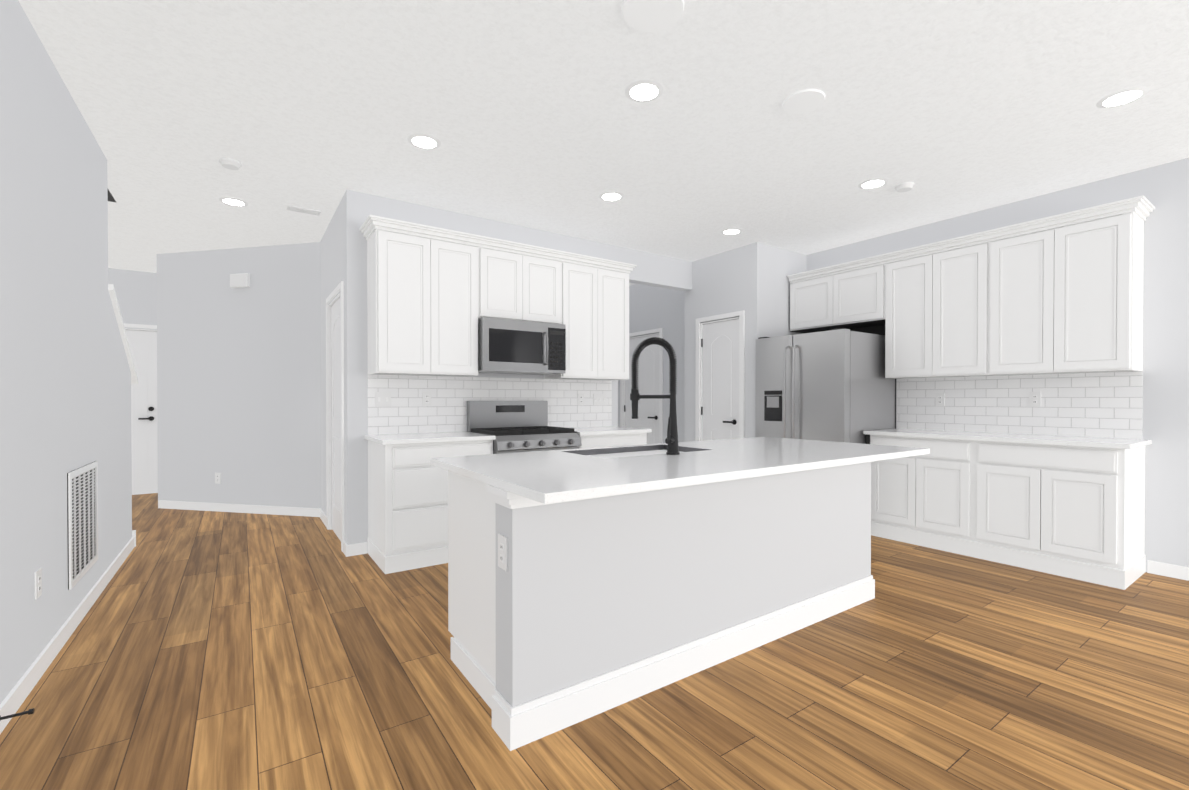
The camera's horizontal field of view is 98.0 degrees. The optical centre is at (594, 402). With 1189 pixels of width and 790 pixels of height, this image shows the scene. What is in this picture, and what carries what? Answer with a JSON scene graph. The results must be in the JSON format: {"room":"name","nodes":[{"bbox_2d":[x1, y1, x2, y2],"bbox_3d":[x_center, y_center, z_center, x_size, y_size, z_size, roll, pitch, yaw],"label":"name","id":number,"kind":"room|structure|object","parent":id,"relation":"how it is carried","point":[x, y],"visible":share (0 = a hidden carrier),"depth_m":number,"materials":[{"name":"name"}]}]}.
{"room":"kitchen","nodes":[
{"label":"kitchen","id":0,"kind":"room"},
{"bbox_2d":[0,0,137,703],"bbox_3d":[-1.191,-0.199,0.365,0.170,2.750,9.260,0,0,-34],"label":"wall","id":1,"kind":"structure","parent":0,"point":[54,380],"depth_m":2.34,"materials":[{"name":"white paint"}]},
{"bbox_2d":[35,568,41,599],"bbox_3d":[-2.365,0.768,2.198,0.008,0.115,0.070,0,0,-34],"label":"outlet","id":2,"kind":"object","parent":1,"relation":"attached to","point":[38,583],"visible":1,"depth_m":2.19,"materials":[{"name":"white plastic"}]},
{"bbox_2d":[0,530,135,733],"bbox_3d":[-1.102,1.111,0.369,0.019,0.130,9.150,0,0,-34],"label":"baseboard","id":3,"kind":"structure","parent":1,"relation":"attached to","point":[16,696],"depth_m":2.37,"materials":[{"name":"white wood"}]},
{"bbox_2d":[0,708,33,719],"bbox_3d":[-2.038,1.099,1.819,0.088,0.022,0.022,0,0,-34],"label":"door stop","id":4,"kind":"object","parent":3,"relation":"attached to","point":[29,711],"visible":0.98,"depth_m":1.82,"materials":[{"name":"black metal"}]},
{"bbox_2d":[67,461,97,589],"bbox_3d":[-2.799,0.641,2.834,0.011,0.585,0.600,0,0,-34],"label":"air vent","id":5,"kind":"object","parent":1,"relation":"in","point":[82,497],"visible":1,"depth_m":2.79,"materials":[{"name":"grey metal"}]},
{"bbox_2d":[108,268,156,329],"bbox_3d":[-5.167,-0.244,6.708,2.820,2.750,0.120,0,0,-34],"label":"wall","id":6,"kind":"structure","parent":0,"point":[136,293],"depth_m":6.32,"materials":[{"name":"white paint"}]},
{"bbox_2d":[124,323,157,494],"bbox_3d":[-5.827,0.085,6.234,1.026,2.098,0.156,0,0,-34],"label":"front door","id":7,"kind":"structure","parent":6,"relation":"in","point":[144,422],"depth_m":6.38,"materials":[{"name":"white wood"}]},
{"bbox_2d":[156,242,320,507],"bbox_3d":[-3.700,-0.235,5.439,2.100,2.750,0.120,0,0,12],"label":"wall","id":8,"kind":"structure","parent":0,"point":[239,389],"depth_m":5.37,"materials":[{"name":"white paint"}]},
{"bbox_2d":[215,472,220,483],"bbox_3d":[-3.963,0.790,5.436,0.070,0.115,0.008,0,0,12],"label":"outlet","id":9,"kind":"object","parent":8,"relation":"attached to","point":[217,478],"visible":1,"depth_m":5.43,"materials":[{"name":"white plastic"}]},
{"bbox_2d":[158,500,320,516],"bbox_3d":[-3.729,1.098,5.386,2.030,0.085,0.013,0,0,12],"label":"baseboard","id":10,"kind":"structure","parent":8,"relation":"attached to","point":[254,509],"depth_m":5.37,"materials":[{"name":"white wood"}]},
{"bbox_2d":[230,273,249,287],"bbox_3d":[-3.664,-1.264,5.339,0.220,0.140,0.044,0,0,12],"label":"door chime","id":11,"kind":"object","parent":8,"relation":"attached to","point":[241,280],"visible":0.98,"depth_m":5.32,"materials":[{"name":"white plastic"}]},
{"bbox_2d":[320,203,339,515],"bbox_3d":[-2.280,-0.229,4.601,0.120,2.750,1.380,0,0,-34],"label":"wall","id":12,"kind":"structure","parent":0,"point":[330,241],"depth_m":4.87,"materials":[{"name":"white paint"}]},
{"bbox_2d":[320,510,326,527],"bbox_3d":[-2.575,1.100,4.923,0.013,0.085,0.470,0,0,-34],"label":"baseboard","id":13,"kind":"structure","parent":12,"relation":"attached to","point":[323,517],"depth_m":4.91,"materials":[{"name":"white wood"}]},
{"bbox_2d":[326,281,344,551],"bbox_3d":[-2.141,0.103,4.384,0.135,2.088,0.876,0,0,-34],"label":"closet door","id":14,"kind":"structure","parent":12,"relation":"in","point":[335,408],"depth_m":4.46,"materials":[{"name":"white wood"}]},
{"bbox_2d":[340,189,691,544],"bbox_3d":[-0.342,-0.232,5.002,3.770,2.750,0.150,0,0,-34],"label":"wall","id":15,"kind":"structure","parent":0,"point":[343,249],"depth_m":4.40,"materials":[{"name":"white paint"}]},
{"bbox_2d":[364,223,439,375],"bbox_3d":[-1.462,-0.743,3.940,0.441,1.047,0.327,0,0,-34],"label":"upper cabinet","id":16,"kind":"object","parent":15,"relation":"attached to","point":[434,294],"depth_m":3.81,"materials":[{"name":"white wood"}]},
{"bbox_2d":[432,235,487,376],"bbox_3d":[-1.164,-0.745,4.144,0.509,1.047,0.327,0,0,-34],"label":"upper cabinet","id":17,"kind":"object","parent":15,"relation":"attached to","point":[463,262],"depth_m":4.04,"materials":[{"name":"white wood"}]},
{"bbox_2d":[368,374,611,434],"bbox_3d":[-0.781,0.008,4.607,2.313,0.463,0.008,0,0,-34],"label":"backsplash","id":18,"kind":"structure","parent":15,"relation":"attached to","point":[407,412],"depth_m":4.36,"materials":[{"name":"tile"}]},
{"bbox_2d":[375,392,390,406],"bbox_3d":[-1.639,-0.028,4.007,0.115,0.115,0.011,0,0,-34],"label":"light switch","id":19,"kind":"object","parent":18,"relation":"attached to","point":[382,399],"depth_m":4.01,"materials":[{"name":"white plastic"}]},
{"bbox_2d":[423,392,430,405],"bbox_3d":[-1.361,-0.033,4.199,0.070,0.115,0.008,0,0,-34],"label":"outlet","id":20,"kind":"object","parent":18,"relation":"attached to","point":[426,395],"depth_m":4.20,"materials":[{"name":"white plastic"}]},
{"bbox_2d":[578,394,583,405],"bbox_3d":[-0.132,-0.033,5.042,0.070,0.115,0.008,0,0,-34],"label":"outlet","id":21,"kind":"object","parent":18,"relation":"attached to","point":[580,396],"depth_m":5.04,"materials":[{"name":"white plastic"}]},
{"bbox_2d":[488,243,531,320],"bbox_3d":[-0.829,-0.977,4.372,0.441,0.585,0.327,0,0,-34],"label":"upper cabinet","id":22,"kind":"object","parent":15,"relation":"attached to","point":[509,268],"depth_m":4.27,"materials":[{"name":"white wood"}]},
{"bbox_2d":[478,317,565,374],"bbox_3d":[-0.660,-0.469,4.418,0.759,0.423,0.444,0,0,-34],"label":"microwave","id":23,"kind":"object","parent":22,"relation":"attached to","point":[507,346],"visible":0.96,"depth_m":4.25,"materials":[{"name":"silver metal"}]},
{"bbox_2d":[532,251,563,323],"bbox_3d":[-0.560,-0.979,4.557,0.441,0.585,0.327,0,0,-34],"label":"upper cabinet","id":24,"kind":"object","parent":15,"relation":"attached to","point":[547,270],"depth_m":4.47,"materials":[{"name":"white wood"}]},
{"bbox_2d":[544,255,603,379],"bbox_3d":[-0.225,-0.749,4.788,0.507,1.047,0.327,0,0,-34],"label":"upper cabinet","id":25,"kind":"object","parent":15,"relation":"attached to","point":[583,280],"depth_m":4.68,"materials":[{"name":"white wood"}]},
{"bbox_2d":[592,263,631,379],"bbox_3d":[0.070,-0.751,4.990,0.439,1.047,0.327,0,0,-34],"label":"upper cabinet","id":26,"kind":"object","parent":15,"relation":"attached to","point":[616,279],"depth_m":4.89,"materials":[{"name":"white wood"}]},
{"bbox_2d":[620,328,662,443],"bbox_3d":[0.658,0.085,6.968,0.156,2.088,0.876,0,0,-34],"label":"hall door","id":27,"kind":"structure","parent":15,"relation":"in","point":[650,382],"depth_m":6.86,"materials":[{"name":"white wood"}]},
{"bbox_2d":[0,493,1188,789],"bbox_3d":[-0.563,1.183,3.557,12.000,0.060,13.800,0,0,-34],"label":"floor","id":28,"kind":"structure","parent":0,"point":[220,651],"depth_m":2.08,"materials":[{"name":"brown wood"}]},
{"bbox_2d":[364,432,495,573],"bbox_3d":[-1.250,0.698,3.919,0.806,0.905,0.618,0,0,-34],"label":"base cabinet","id":29,"kind":"object","parent":28,"relation":"on","point":[407,506],"visible":0.71,"depth_m":3.61,"materials":[{"name":"white wood"}]},
{"bbox_2d":[467,401,581,453],"bbox_3d":[-0.589,0.565,4.333,0.748,1.165,0.677,0,0,-34],"label":"range","id":30,"kind":"object","parent":28,"relation":"on","point":[516,426],"visible":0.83,"depth_m":4.35,"materials":[{"name":"silver metal"}]},
{"bbox_2d":[574,426,651,448],"bbox_3d":[0.028,0.692,4.794,0.783,0.905,0.618,0,0,-34],"label":"base cabinet","id":31,"kind":"object","parent":28,"relation":"on","point":[603,436],"visible":0.08,"depth_m":4.57,"materials":[{"name":"white wood"}]},
{"bbox_2d":[433,449,874,750],"bbox_3d":[0.467,0.722,2.722,2.361,0.874,0.795,0,0,-34],"label":"kitchen island","id":32,"kind":"object","parent":28,"relation":"on","point":[633,572],"depth_m":2.12,"materials":[{"name":"white paint"}]},
{"bbox_2d":[498,534,507,570],"bbox_3d":[-0.321,0.521,1.803,0.008,0.115,0.070,0,0,-34],"label":"outlet","id":33,"kind":"object","parent":32,"relation":"attached to","point":[502,552],"visible":1,"depth_m":1.79,"materials":[{"name":"white plastic"}]},
{"bbox_2d":[430,437,929,504],"bbox_3d":[0.549,0.294,2.640,2.444,0.078,1.100,0,0,-34],"label":"island countertop","id":34,"kind":"structure","parent":32,"relation":"on","point":[551,477],"depth_m":2.17,"materials":[{"name":"white stone"}]},
{"bbox_2d":[630,337,679,454],"bbox_3d":[0.319,-0.040,2.597,0.147,0.589,0.297,0,0,-34],"label":"faucet","id":35,"kind":"object","parent":34,"relation":"on","point":[671,440],"visible":1,"depth_m":2.56,"materials":[{"name":"black metal"}]},
{"bbox_2d":[755,319,895,443],"bbox_3d":[2.196,0.194,4.959,0.952,1.898,0.980,0,0,-34],"label":"fridge","id":36,"kind":"object","parent":28,"relation":"on","point":[831,383],"visible":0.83,"depth_m":4.65,"materials":[{"name":"silver metal"}]},
{"bbox_2d":[863,433,970,556],"bbox_3d":[2.830,0.710,4.356,0.592,0.874,0.824,0,0,-34],"label":"base cabinet","id":37,"kind":"object","parent":28,"relation":"on","point":[920,500],"depth_m":4.12,"materials":[{"name":"white wood"}]},
{"bbox_2d":[971,441,1145,589],"bbox_3d":[3.288,0.715,3.687,0.592,0.874,0.797,0,0,-34],"label":"base cabinet","id":38,"kind":"object","parent":28,"relation":"on","point":[1072,507],"depth_m":3.45,"materials":[{"name":"white wood"}]},
{"bbox_2d":[863,429,1150,448],"bbox_3d":[3.057,0.261,3.998,0.618,0.030,1.635,0,0,-34],"label":"countertop","id":39,"kind":"structure","parent":38,"relation":"on","point":[1016,439],"depth_m":3.70,"materials":[{"name":"white stone"}]},
{"bbox_2d":[18,0,1188,272],"bbox_3d":[-0.563,-1.626,3.537,12.000,0.062,13.800,0,0,-34],"label":"ceiling","id":40,"kind":"structure","parent":0,"point":[526,112],"depth_m":2.82,"materials":[{"name":"white paint"}]},
{"bbox_2d":[219,158,241,169],"bbox_3d":[-2.410,-1.579,3.421,0.124,0.033,0.124,0,0,-34],"label":"smoke detector","id":41,"kind":"object","parent":40,"relation":"attached to","point":[230,163],"visible":0.98,"depth_m":3.39,"materials":[{"name":"white plastic"}]},
{"bbox_2d":[219,197,247,205],"bbox_3d":[-2.869,-1.597,4.109,0.196,0.005,0.196,0,0,-34],"label":"recessed light","id":42,"kind":"object","parent":40,"relation":"in","point":[232,201],"visible":1,"depth_m":4.09,"materials":[{"name":"white"}]},
{"bbox_2d":[287,205,320,215],"bbox_3d":[-2.412,-1.596,4.289,0.240,0.010,0.110,0,0,-34],"label":"ceiling vent","id":43,"kind":"object","parent":40,"relation":"in","point":[303,210],"visible":0.98,"depth_m":4.27,"materials":[{"name":"white metal"}]},
{"bbox_2d":[407,133,440,148],"bbox_3d":[-1.038,-1.591,3.151,0.196,0.005,0.196,0,0,-34],"label":"recessed light","id":44,"kind":"object","parent":40,"relation":"in","point":[423,141],"visible":1,"depth_m":3.14,"materials":[{"name":"white"}]},
{"bbox_2d":[599,191,623,200],"bbox_3d":[0.132,-1.597,3.999,0.196,0.005,0.196,0,0,-34],"label":"recessed light","id":45,"kind":"object","parent":40,"relation":"in","point":[611,196],"visible":1,"depth_m":3.99,"materials":[{"name":"white"}]},
{"bbox_2d":[625,80,662,102],"bbox_3d":[0.253,-1.587,2.637,0.196,0.005,0.196,0,0,-34],"label":"recessed light","id":46,"kind":"object","parent":40,"relation":"in","point":[642,91],"visible":1,"depth_m":2.63,"materials":[{"name":"white"}]},
{"bbox_2d":[622,0,683,31],"bbox_3d":[0.234,-1.581,2.075,0.250,0.009,0.250,0,0,-34],"label":"ceiling plate","id":47,"kind":"object","parent":40,"relation":"attached to","point":[649,15],"visible":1,"depth_m":2.09,"materials":[{"name":"white plastic"}]},
{"bbox_2d":[721,228,742,234],"bbox_3d":[1.284,-1.603,4.836,0.196,0.005,0.196,0,0,-34],"label":"recessed light","id":48,"kind":"object","parent":40,"relation":"in","point":[731,231],"visible":1,"depth_m":4.82,"materials":[{"name":"white"}]},
{"bbox_2d":[782,89,824,112],"bbox_3d":[1.100,-1.586,2.719,0.210,0.009,0.210,0,0,-34],"label":"ceiling plate","id":49,"kind":"object","parent":40,"relation":"attached to","point":[802,101],"visible":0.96,"depth_m":2.71,"materials":[{"name":"white plastic"}]},
{"bbox_2d":[858,178,887,188],"bbox_3d":[2.028,-1.595,3.764,0.196,0.005,0.196,0,0,-34],"label":"recessed light","id":50,"kind":"object","parent":40,"relation":"in","point":[873,183],"visible":1,"depth_m":3.75,"materials":[{"name":"white"}]},
{"bbox_2d":[895,182,913,191],"bbox_3d":[2.276,-1.581,3.795,0.124,0.033,0.124,0,0,-34],"label":"smoke detector","id":51,"kind":"object","parent":40,"relation":"attached to","point":[905,187],"visible":1,"depth_m":3.77,"materials":[{"name":"white plastic"}]},
{"bbox_2d":[1096,86,1149,107],"bbox_3d":[2.748,-1.587,2.691,0.196,0.005,0.196,0,0,-34],"label":"recessed light","id":52,"kind":"object","parent":40,"relation":"in","point":[1123,97],"visible":1,"depth_m":2.68,"materials":[{"name":"white"}]},
{"bbox_2d":[692,246,743,440],"bbox_3d":[1.377,-0.237,5.634,0.120,2.750,0.750,0,0,-34],"label":"wall","id":53,"kind":"structure","parent":0,"point":[718,279],"depth_m":5.61,"materials":[{"name":"white paint"}]},
{"bbox_2d":[695,310,744,440],"bbox_3d":[1.380,0.095,5.596,0.156,2.088,0.676,0,0,-34],"label":"pantry door","id":54,"kind":"structure","parent":53,"relation":"in","point":[720,385],"depth_m":5.58,"materials":[{"name":"white wood"}]},
{"bbox_2d":[744,242,806,437],"bbox_3d":[1.973,-0.236,5.498,0.950,2.750,0.150,0,0,-34],"label":"wall","id":55,"kind":"structure","parent":0,"point":[752,280],"depth_m":5.26,"materials":[{"name":"white paint"}]},
{"bbox_2d":[806,158,1188,571],"bbox_3d":[4.337,-0.216,2.783,0.120,2.750,7.000,0,0,-34],"label":"wall","id":56,"kind":"structure","parent":0,"point":[1163,189],"depth_m":3.48,"materials":[{"name":"white paint"}]},
{"bbox_2d":[789,271,826,330],"bbox_3d":[2.335,-1.018,5.300,0.327,0.517,0.545,0,0,-34],"label":"upper cabinet","id":57,"kind":"object","parent":56,"relation":"attached to","point":[808,295],"depth_m":5.25,"materials":[{"name":"white wood"}]},
{"bbox_2d":[827,259,882,326],"bbox_3d":[2.578,-1.015,4.946,0.327,0.517,0.545,0,0,-34],"label":"upper cabinet","id":58,"kind":"object","parent":56,"relation":"attached to","point":[854,294],"depth_m":4.85,"materials":[{"name":"white wood"}]},
{"bbox_2d":[883,251,922,378],"bbox_3d":[2.859,-0.748,4.539,0.327,1.047,0.448,0,0,-34],"label":"upper cabinet","id":59,"kind":"object","parent":56,"relation":"attached to","point":[902,275],"depth_m":4.50,"materials":[{"name":"white wood"}]},
{"bbox_2d":[923,239,978,377],"bbox_3d":[3.066,-0.745,4.236,0.327,1.047,0.515,0,0,-34],"label":"upper cabinet","id":60,"kind":"object","parent":56,"relation":"attached to","point":[949,271],"depth_m":4.21,"materials":[{"name":"white wood"}]},
{"bbox_2d":[975,227,1038,375],"bbox_3d":[3.280,-0.743,3.923,0.327,1.047,0.516,0,0,-34],"label":"upper cabinet","id":61,"kind":"object","parent":56,"relation":"attached to","point":[1007,264],"depth_m":3.89,"materials":[{"name":"white wood"}]},
{"bbox_2d":[897,371,1142,438],"bbox_3d":[3.294,0.011,4.193,0.008,0.463,1.602,0,0,-34],"label":"backsplash","id":62,"kind":"structure","parent":56,"relation":"attached to","point":[1108,405],"depth_m":4.04,"materials":[{"name":"tile"}]},
{"bbox_2d":[935,393,944,405],"bbox_3d":[3.040,-0.028,4.549,0.008,0.115,0.070,0,0,-34],"label":"outlet","id":63,"kind":"object","parent":62,"relation":"attached to","point":[939,397],"depth_m":4.55,"materials":[{"name":"white plastic"}]},
{"bbox_2d":[1029,392,1040,406],"bbox_3d":[3.413,-0.030,4.004,0.008,0.115,0.070,0,0,-34],"label":"outlet","id":64,"kind":"object","parent":62,"relation":"attached to","point":[1034,399],"depth_m":4.00,"materials":[{"name":"white plastic"}]},
{"bbox_2d":[1039,203,1146,374],"bbox_3d":[3.487,-0.741,3.621,0.327,1.047,0.447,0,0,-34],"label":"upper cabinet","id":65,"kind":"object","parent":56,"relation":"attached to","point":[1059,294],"depth_m":3.51,"materials":[{"name":"white wood"}]},
{"bbox_2d":[1147,560,1188,580],"bbox_3d":[5.011,1.124,1.691,0.013,0.085,4.420,0,0,-34],"label":"baseboard","id":66,"kind":"structure","parent":56,"relation":"attached to","point":[1153,567],"depth_m":3.43,"materials":[{"name":"white wood"}]}
]}

